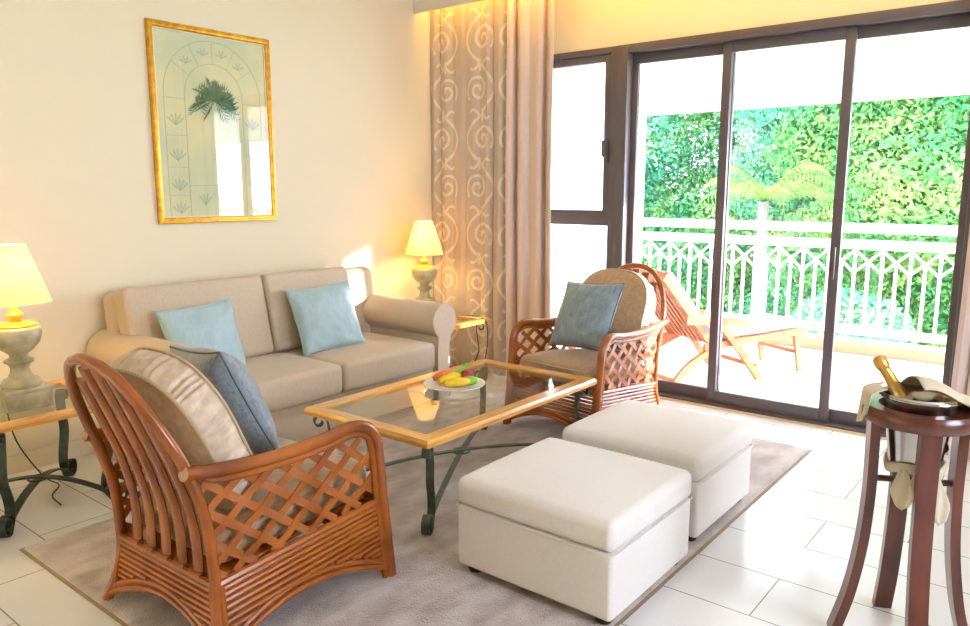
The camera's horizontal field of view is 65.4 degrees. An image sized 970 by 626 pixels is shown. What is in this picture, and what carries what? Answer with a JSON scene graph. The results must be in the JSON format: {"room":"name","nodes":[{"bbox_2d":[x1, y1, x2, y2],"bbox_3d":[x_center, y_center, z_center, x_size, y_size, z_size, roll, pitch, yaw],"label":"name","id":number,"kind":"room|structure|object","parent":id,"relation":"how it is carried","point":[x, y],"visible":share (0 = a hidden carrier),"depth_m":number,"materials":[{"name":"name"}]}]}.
{"room":"hotel room","nodes":[
{"label":"hotel room","id":0,"kind":"room"},
{"bbox_2d":[0,0,432,456],"bbox_3d":[-2.368,-0.732,4.121,0.150,3.120,6.770,7,12,38],"label":"wall","id":1,"kind":"structure","parent":0,"point":[351,88],"depth_m":4.57,"materials":[{"name":"beige paint"}]},
{"bbox_2d":[7,438,94,474],"bbox_3d":[-2.348,0.776,4.259,0.015,0.100,6.630,7,12,38],"label":"baseboard","id":2,"kind":"structure","parent":1,"relation":"attached to","point":[17,463],"depth_m":4.15,"materials":[{"name":"beige tile"}]},
{"bbox_2d":[144,17,276,223],"bbox_3d":[-1.691,-1.167,4.760,0.026,1.182,0.840,7,12,38],"label":"framed picture","id":3,"kind":"object","parent":1,"relation":"attached to","point":[210,96],"visible":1,"depth_m":4.73,"materials":[{"name":"paper"}]},
{"bbox_2d":[414,0,482,13],"bbox_3d":[2.166,-2.147,3.839,6.990,0.236,0.020,7,12,38],"label":"trim","id":4,"kind":"structure","parent":1,"relation":"attached to","point":[420,6],"depth_m":5.86,"materials":[{"name":"beige paint"}]},
{"bbox_2d":[0,366,969,625],"bbox_3d":[0.359,1.208,2.223,7.140,0.100,6.770,7,12,38],"label":"floor","id":5,"kind":"structure","parent":0,"point":[783,561],"depth_m":3.19,"materials":[{"name":"tile"}]},
{"bbox_2d":[0,379,128,537],"bbox_3d":[-2.154,0.668,3.623,0.660,0.513,0.600,7,12,38],"label":"side table","id":6,"kind":"object","parent":5,"relation":"on","point":[68,467],"visible":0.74,"depth_m":3.47,"materials":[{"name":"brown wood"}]},
{"bbox_2d":[0,244,61,505],"bbox_3d":[-2.186,0.302,3.535,0.310,1.251,0.489,-8,12,-39],"label":"table lamp","id":7,"kind":"object","parent":6,"relation":"on","point":[21,283],"visible":0.96,"depth_m":3.38,"materials":[{"name":"cloth"},{"name":"ceramic"},{"name":"black rubber"}]},
{"bbox_2d":[87,266,455,441],"bbox_3d":[-1.210,0.244,4.813,0.940,0.970,2.156,7,12,38],"label":"sofa","id":8,"kind":"object","parent":5,"relation":"on","point":[405,338],"visible":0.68,"depth_m":4.69,"materials":[{"name":"fabric"}]},
{"bbox_2d":[114,275,273,357],"bbox_3d":[-1.693,0.065,4.481,0.256,0.510,0.885,7,12,38],"label":"cushion","id":9,"kind":"object","parent":8,"relation":"on","point":[135,317],"depth_m":4.45,"materials":[{"name":"fabric"}]},
{"bbox_2d":[155,297,247,364],"bbox_3d":[-1.592,0.160,4.278,0.200,0.444,0.481,7,11,36],"label":"throw pillow","id":10,"kind":"object","parent":8,"relation":"on","point":[212,325],"visible":0.62,"depth_m":4.23,"materials":[{"name":"fabric"}]},
{"bbox_2d":[245,352,341,411],"bbox_3d":[-1.385,0.404,4.447,0.730,0.203,0.815,7,12,38],"label":"seat cushion","id":11,"kind":"object","parent":8,"relation":"on","point":[287,381],"depth_m":4.37,"materials":[{"name":"fabric"}]},
{"bbox_2d":[260,267,352,351],"bbox_3d":[-1.196,-0.035,5.094,0.256,0.510,0.690,7,12,38],"label":"cushion","id":12,"kind":"object","parent":8,"relation":"on","point":[285,336],"depth_m":4.86,"materials":[{"name":"fabric"}]},
{"bbox_2d":[285,280,365,356],"bbox_3d":[-1.034,0.028,4.928,0.500,0.439,0.225,-9,13,-43],"label":"throw pillow","id":13,"kind":"object","parent":8,"relation":"on","point":[325,317],"visible":1,"depth_m":4.85,"materials":[{"name":"fabric"}]},
{"bbox_2d":[278,332,434,391],"bbox_3d":[-0.871,0.300,5.081,0.730,0.203,0.815,7,12,38],"label":"seat cushion","id":14,"kind":"object","parent":8,"relation":"on","point":[383,360],"depth_m":4.86,"materials":[{"name":"fabric"}]},
{"bbox_2d":[19,387,811,625],"bbox_3d":[-0.031,0.892,3.792,2.250,0.020,3.380,7,12,38],"label":"area rug","id":15,"kind":"object","parent":5,"relation":"on","point":[430,586],"visible":0.23,"depth_m":3.03,"materials":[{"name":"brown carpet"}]},
{"bbox_2d":[63,347,395,625],"bbox_3d":[-0.923,0.558,2.718,0.758,1.004,0.970,7,12,37],"label":"rattan armchair","id":16,"kind":"object","parent":15,"relation":"on","point":[196,540],"visible":0.96,"depth_m":2.49,"materials":[{"name":"wicker"}]},
{"bbox_2d":[118,372,231,508],"bbox_3d":[-1.034,0.384,2.541,0.540,0.538,0.314,7,12,37],"label":"cushion","id":17,"kind":"object","parent":16,"relation":"on","point":[196,415],"depth_m":2.35,"materials":[{"name":"beige fabric"}]},
{"bbox_2d":[169,346,279,454],"bbox_3d":[-1.012,0.335,2.922,0.290,0.473,0.512,-9,13,-44],"label":"throw pillow","id":18,"kind":"object","parent":16,"relation":"on","point":[231,378],"visible":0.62,"depth_m":2.77,"materials":[{"name":"blue fabric"}]},
{"bbox_2d":[139,437,366,561],"bbox_3d":[-0.861,0.661,2.818,0.576,0.201,0.661,7,12,37],"label":"seat cushion","id":19,"kind":"object","parent":16,"relation":"on","point":[235,525],"depth_m":2.57,"materials":[{"name":"beige fabric"}]},
{"bbox_2d":[303,359,596,534],"bbox_3d":[-0.126,0.628,3.980,0.820,0.440,1.399,7,12,38],"label":"coffee table","id":20,"kind":"object","parent":15,"relation":"on","point":[327,411],"visible":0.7,"depth_m":3.73,"materials":[{"name":"brown wood"}]},
{"bbox_2d":[423,378,484,390],"bbox_3d":[-0.163,0.388,4.045,0.332,0.029,0.332,7,12,38],"label":"fruit plate","id":21,"kind":"object","parent":20,"relation":"on","point":[430,383],"visible":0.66,"depth_m":4.01,"materials":[{"name":"white ceramic"}]},
{"bbox_2d":[432,370,453,380],"bbox_3d":[-0.222,0.336,4.077,0.128,0.054,0.043,-4,10,-21],"label":"slice","id":22,"kind":"object","parent":21,"relation":"on","point":[438,375],"visible":0.6,"depth_m":4.05,"materials":[{"name":"food"}]},
{"bbox_2d":[437,372,461,384],"bbox_3d":[-0.180,0.348,4.049,0.169,0.055,0.049,-7,11,-35],"label":"banana","id":23,"kind":"object","parent":21,"relation":"on","point":[440,381],"visible":0.68,"depth_m":4.02,"materials":[{"name":"yellow food"}]},
{"bbox_2d":[444,377,470,386],"bbox_3d":[-0.141,0.366,3.992,0.155,0.048,0.053,-4,10,-21],"label":"banana","id":24,"kind":"object","parent":21,"relation":"on","point":[461,381],"visible":1,"depth_m":3.97,"materials":[{"name":"yellow food"}]},
{"bbox_2d":[456,361,468,372],"bbox_3d":[-0.133,0.309,4.104,0.103,0.090,0.027,-3,10,-18],"label":"greens","id":25,"kind":"object","parent":21,"relation":"on","point":[463,367],"visible":0.77,"depth_m":4.10,"materials":[{"name":"green food"}]},
{"bbox_2d":[461,370,475,376],"bbox_3d":[-0.095,0.341,4.092,0.093,0.069,0.094,1,9,9],"label":"dragon fruit","id":26,"kind":"object","parent":21,"relation":"on","point":[464,373],"visible":0.66,"depth_m":4.07,"materials":[{"name":"food"}]},
{"bbox_2d":[464,376,477,384],"bbox_3d":[-0.082,0.360,4.046,0.092,0.046,0.046,-2,9,-11],"label":"mango","id":27,"kind":"object","parent":21,"relation":"on","point":[473,379],"visible":0.63,"depth_m":4.03,"materials":[{"name":"green food"}]},
{"bbox_2d":[456,437,692,624],"bbox_3d":[0.356,0.809,2.984,0.700,0.408,0.656,7,12,38],"label":"ottoman","id":28,"kind":"object","parent":15,"relation":"on","point":[587,529],"visible":1,"depth_m":2.77,"materials":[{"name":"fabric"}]},
{"bbox_2d":[458,437,691,551],"bbox_3d":[0.356,0.673,2.962,0.695,0.132,0.650,7,12,38],"label":"cushion","id":29,"kind":"object","parent":28,"relation":"on","point":[580,497],"depth_m":2.80,"materials":[{"name":"fabric"}]},
{"bbox_2d":[503,263,668,425],"bbox_3d":[0.707,0.209,4.861,0.758,1.004,0.970,9,13,44],"label":"rattan armchair","id":30,"kind":"object","parent":15,"relation":"on","point":[620,364],"visible":0.72,"depth_m":4.73,"materials":[{"name":"wicker"}]},
{"bbox_2d":[520,348,645,388],"bbox_3d":[0.635,0.338,4.808,0.576,0.201,0.661,9,13,44],"label":"seat cushion","id":31,"kind":"object","parent":30,"relation":"on","point":[576,361],"depth_m":4.65,"materials":[{"name":"brown fabric"}]},
{"bbox_2d":[548,281,624,350],"bbox_3d":[0.622,0.013,4.677,0.239,0.418,0.464,-9,13,-44],"label":"throw pillow","id":32,"kind":"object","parent":30,"relation":"on","point":[585,317],"visible":0.93,"depth_m":4.61,"materials":[{"name":"blue fabric"}]},
{"bbox_2d":[585,270,645,349],"bbox_3d":[0.837,-0.010,4.958,0.540,0.538,0.314,9,13,44],"label":"cushion","id":33,"kind":"object","parent":30,"relation":"on","point":[630,314],"depth_m":4.79,"materials":[{"name":"brown fabric"}]},
{"bbox_2d":[562,400,752,540],"bbox_3d":[0.820,0.709,3.598,0.696,0.408,0.646,7,12,38],"label":"ottoman","id":34,"kind":"object","parent":15,"relation":"on","point":[715,451],"visible":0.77,"depth_m":3.40,"materials":[{"name":"fabric"}]},
{"bbox_2d":[562,400,752,480],"bbox_3d":[0.820,0.573,3.576,0.690,0.132,0.640,7,12,38],"label":"cushion","id":35,"kind":"object","parent":34,"relation":"on","point":[703,445],"depth_m":3.43,"materials":[{"name":"fabric"}]},
{"bbox_2d":[450,313,490,379],"bbox_3d":[-0.397,0.295,5.914,0.660,0.513,0.600,7,12,38],"label":"side table","id":36,"kind":"object","parent":5,"relation":"on","point":[473,320],"visible":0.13,"depth_m":5.88,"materials":[{"name":"brown wood"}]},
{"bbox_2d":[405,221,487,377],"bbox_3d":[-0.323,-0.090,5.921,0.719,1.245,0.311,7,12,38],"label":"table lamp","id":37,"kind":"object","parent":36,"relation":"on","point":[423,241],"visible":0.91,"depth_m":5.91,"materials":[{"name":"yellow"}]},
{"bbox_2d":[649,395,885,439],"bbox_3d":[1.466,0.641,5.377,3.220,0.006,0.045,7,12,38],"label":"trim","id":38,"kind":"structure","parent":5,"relation":"on","point":[660,397],"depth_m":5.03,"materials":[{"name":"beige"}]},
{"bbox_2d":[826,393,969,625],"bbox_3d":[1.401,0.701,2.502,0.351,0.820,0.351,-6,11,-31],"label":"stand","id":39,"kind":"object","parent":5,"relation":"on","point":[931,430],"visible":0.8,"depth_m":2.44,"materials":[{"name":"brown wood"}]},
{"bbox_2d":[856,382,887,420],"bbox_3d":[1.270,0.297,2.487,0.080,0.129,0.153,4,10,22],"label":"linen napkin","id":40,"kind":"object","parent":39,"relation":"hanging from","point":[870,389],"visible":1,"depth_m":2.46,"materials":[{"name":"beige fabric"}]},
{"bbox_2d":[879,384,961,475],"bbox_3d":[1.401,0.383,2.450,0.241,0.256,0.241,7,12,38],"label":"ice bucket","id":41,"kind":"object","parent":39,"relation":"in","point":[902,447],"visible":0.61,"depth_m":2.40,"materials":[{"name":"silver metal"}]},
{"bbox_2d":[872,354,948,452],"bbox_3d":[1.392,0.309,2.477,0.242,0.332,0.091,5,11,29],"label":"champagne bottle","id":42,"kind":"object","parent":41,"relation":"in","point":[881,363],"visible":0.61,"depth_m":2.48,"materials":[{"name":"gold glass"}]},
{"bbox_2d":[883,450,949,525],"bbox_3d":[1.399,0.564,2.461,0.182,0.187,0.221,3,10,19],"label":"napkin","id":43,"kind":"object","parent":41,"relation":"attached to","point":[901,490],"visible":0.58,"depth_m":2.39,"materials":[{"name":"beige fabric"}]},
{"bbox_2d":[900,375,969,406],"bbox_3d":[1.481,0.342,2.455,0.202,0.287,0.334,1,9,6],"label":"linen napkin","id":44,"kind":"object","parent":41,"relation":"on","point":[928,383],"visible":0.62,"depth_m":2.38,"materials":[{"name":"beige fabric"}]},
{"bbox_2d":[551,68,645,346],"bbox_3d":[0.887,-1.029,7.532,0.180,2.630,2.630,7,12,38],"label":"wall","id":45,"kind":"structure","parent":0,"point":[578,101],"depth_m":7.38,"materials":[{"name":"white"}]},
{"bbox_2d":[559,136,587,309],"bbox_3d":[0.863,-0.698,7.398,0.015,2.000,0.450,7,12,38],"label":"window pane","id":46,"kind":"structure","parent":45,"relation":"attached to","point":[574,151],"depth_m":7.33,"materials":[{"name":"white"}]},
{"bbox_2d":[652,316,945,364],"bbox_3d":[5.576,0.579,5.500,9.970,0.110,0.260,7,12,38],"label":"trim","id":47,"kind":"structure","parent":45,"relation":"attached to","point":[892,350],"depth_m":6.96,"materials":[{"name":"white ceramic"}]},
{"bbox_2d":[635,218,957,344],"bbox_3d":[4.758,-0.145,6.007,8.017,1.035,0.090,7,12,38],"label":"balcony railing","id":48,"kind":"object","parent":47,"relation":"on","point":[937,230],"visible":0.75,"depth_m":7.22,"materials":[{"name":"white"}]},
{"bbox_2d":[654,264,794,307],"bbox_3d":[14.295,0.536,26.263,70.000,0.100,41.800,7,12,38],"label":"ground","id":49,"kind":"structure","parent":0,"point":[654,264],"depth_m":36.90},
{"bbox_2d":[642,141,668,266],"bbox_3d":[1.336,-2.057,16.078,4.795,8.309,3.793,7,12,38],"label":"leafy tree","id":50,"kind":"object","parent":49,"relation":"on","point":[646,141],"visible":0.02,"depth_m":15.14,"materials":[{"name":"green plant"}]},
{"bbox_2d":[639,113,693,315],"bbox_3d":[2.665,-2.097,14.567,4.663,8.874,3.098,7,12,38],"label":"leafy tree","id":51,"kind":"object","parent":49,"relation":"on","point":[650,160],"visible":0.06,"depth_m":13.71,"materials":[{"name":"green plant"}]},
{"bbox_2d":[643,188,694,281],"bbox_3d":[2.724,-3.640,19.119,6.336,10.453,4.793,7,12,38],"label":"leafy tree","id":52,"kind":"object","parent":49,"relation":"on","point":[670,188],"visible":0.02,"depth_m":18.06,"materials":[{"name":"green plant"}]},
{"bbox_2d":[641,111,816,314],"bbox_3d":[4.452,-1.537,14.615,3.301,7.756,4.794,-4,10,-24],"label":"leafy tree","id":53,"kind":"object","parent":49,"relation":"on","point":[698,123],"visible":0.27,"depth_m":14.06,"materials":[{"name":"green plant"}]},
{"bbox_2d":[693,162,858,313],"bbox_3d":[3.839,0.514,10.396,1.962,5.048,2.209,0,9,1],"label":"palm tree","id":54,"kind":"object","parent":49,"relation":"on","point":[763,204],"visible":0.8,"depth_m":9.96,"materials":[{"name":"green plant"}]},
{"bbox_2d":[711,102,936,325],"bbox_3d":[5.219,-1.602,12.922,4.270,8.425,3.920,7,12,38],"label":"leafy tree","id":55,"kind":"object","parent":49,"relation":"on","point":[761,119],"visible":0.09,"depth_m":12.51,"materials":[{"name":"green plant"}]},
{"bbox_2d":[747,105,955,344],"bbox_3d":[8.098,-2.642,15.552,4.592,9.631,6.925,-8,12,-39],"label":"leafy tree","id":56,"kind":"object","parent":49,"relation":"on","point":[772,124],"visible":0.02,"depth_m":15.77,"materials":[{"name":"green plant"}]},
{"bbox_2d":[788,286,918,343],"bbox_3d":[4.496,1.354,10.196,2.147,3.509,1.659,2,10,14],"label":"shrub","id":57,"kind":"object","parent":49,"relation":"on","point":[871,307],"visible":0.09,"depth_m":9.54,"materials":[{"name":"green plant"}]},
{"bbox_2d":[764,96,967,345],"bbox_3d":[5.982,-1.037,11.142,3.716,7.883,3.636,-8,13,-42],"label":"leafy tree","id":58,"kind":"object","parent":49,"relation":"on","point":[878,173],"visible":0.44,"depth_m":10.26,"materials":[{"name":"green plant"}]},
{"bbox_2d":[843,95,969,347],"bbox_3d":[7.327,-0.973,10.656,4.580,7.915,3.781,6,11,35],"label":"leafy tree","id":59,"kind":"object","parent":49,"relation":"on","point":[957,100],"visible":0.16,"depth_m":10.14,"materials":[{"name":"green plant"}]},
{"bbox_2d":[553,331,943,411],"bbox_3d":[3.891,0.700,5.439,12.500,0.110,2.730,7,12,38],"label":"floor","id":60,"kind":"structure","parent":0,"point":[780,380],"depth_m":6.30,"materials":[{"name":"tile"}]},
{"bbox_2d":[634,268,806,382],"bbox_3d":[1.903,0.069,6.234,1.484,0.914,0.628,-4,10,-23],"label":"lounger","id":61,"kind":"object","parent":60,"relation":"on","point":[688,321],"visible":0.76,"depth_m":6.05,"materials":[{"name":"brown wood"}]},
{"bbox_2d":[639,268,709,333],"bbox_3d":[1.514,-0.082,6.042,0.475,0.554,0.460,-4,10,-23],"label":"cushion","id":62,"kind":"object","parent":61,"relation":"on","point":[676,315],"depth_m":5.93,"materials":[{"name":"grey fabric"}]},
{"bbox_2d":[708,312,803,339],"bbox_3d":[2.145,0.107,6.343,0.939,0.106,0.480,-4,10,-23],"label":"seat cushion","id":63,"kind":"object","parent":61,"relation":"on","point":[762,323],"depth_m":6.23,"materials":[{"name":"grey fabric"}]},
{"bbox_2d":[553,0,969,436],"bbox_3d":[2.478,-0.786,4.455,6.990,3.120,0.180,7,12,38],"label":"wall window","id":64,"kind":"structure","parent":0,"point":[579,25],"depth_m":5.13,"materials":[{"name":"beige paint"}]},
{"bbox_2d":[551,46,617,268],"bbox_3d":[0.606,-0.721,5.918,0.935,2.520,0.145,7,12,38],"label":"window","id":65,"kind":"structure","parent":64,"relation":"attached to","point":[608,55],"depth_m":5.60,"materials":[{"name":"brown metal"}]},
{"bbox_2d":[627,43,736,399],"bbox_3d":[1.358,-0.616,5.399,0.760,2.440,0.036,7,12,38],"label":"door","id":66,"kind":"structure","parent":64,"relation":"attached to","point":[695,391],"depth_m":5.41,"materials":[{"name":"brown metal"}]},
{"bbox_2d":[706,26,857,422],"bbox_3d":[1.889,-0.537,4.917,0.810,2.440,0.055,7,12,38],"label":"door","id":67,"kind":"structure","parent":64,"relation":"attached to","point":[849,34],"depth_m":4.85,"materials":[{"name":"brown metal"}]},
{"bbox_2d":[829,13,969,431],"bbox_3d":[2.468,-0.473,4.521,0.735,2.440,0.036,7,12,38],"label":"door","id":68,"kind":"structure","parent":64,"relation":"attached to","point":[961,20],"depth_m":4.35,"materials":[{"name":"brown metal"}]},
{"bbox_2d":[569,27,969,115],"bbox_3d":[3.782,-1.825,4.890,12.500,0.470,2.380,7,12,38],"label":"ceiling","id":69,"kind":"structure","parent":0,"point":[933,63],"depth_m":6.62,"materials":[{"name":"white paint"}]},
{"bbox_3d":[0.359,-1.970,1.705,7.140,0.100,6.770,7,12,38],"label":"ceiling","id":70,"kind":"structure","parent":0,"visible":0},
{"bbox_2d":[430,0,506,375],"bbox_3d":[-0.132,-1.012,6.117,0.838,3.008,0.053,7,12,38],"label":"patterned curtain","id":71,"kind":"object","parent":70,"relation":"hanging from","point":[468,42],"visible":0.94,"depth_m":6.09,"materials":[{"name":"beige fabric"}]},
{"bbox_2d":[505,0,554,376],"bbox_3d":[0.357,-0.954,5.759,0.438,3.008,0.097,7,12,38],"label":"curtain","id":72,"kind":"object","parent":70,"relation":"hanging from","point":[530,23],"visible":0.84,"depth_m":5.73,"materials":[{"name":"beige fabric"}]},
{"bbox_2d":[945,226,969,459],"bbox_3d":[2.794,-0.658,3.941,0.446,3.008,0.089,7,12,38],"label":"curtain","id":73,"kind":"object","parent":70,"relation":"hanging from","point":[960,383],"visible":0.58,"depth_m":4.19,"materials":[{"name":"beige fabric"}]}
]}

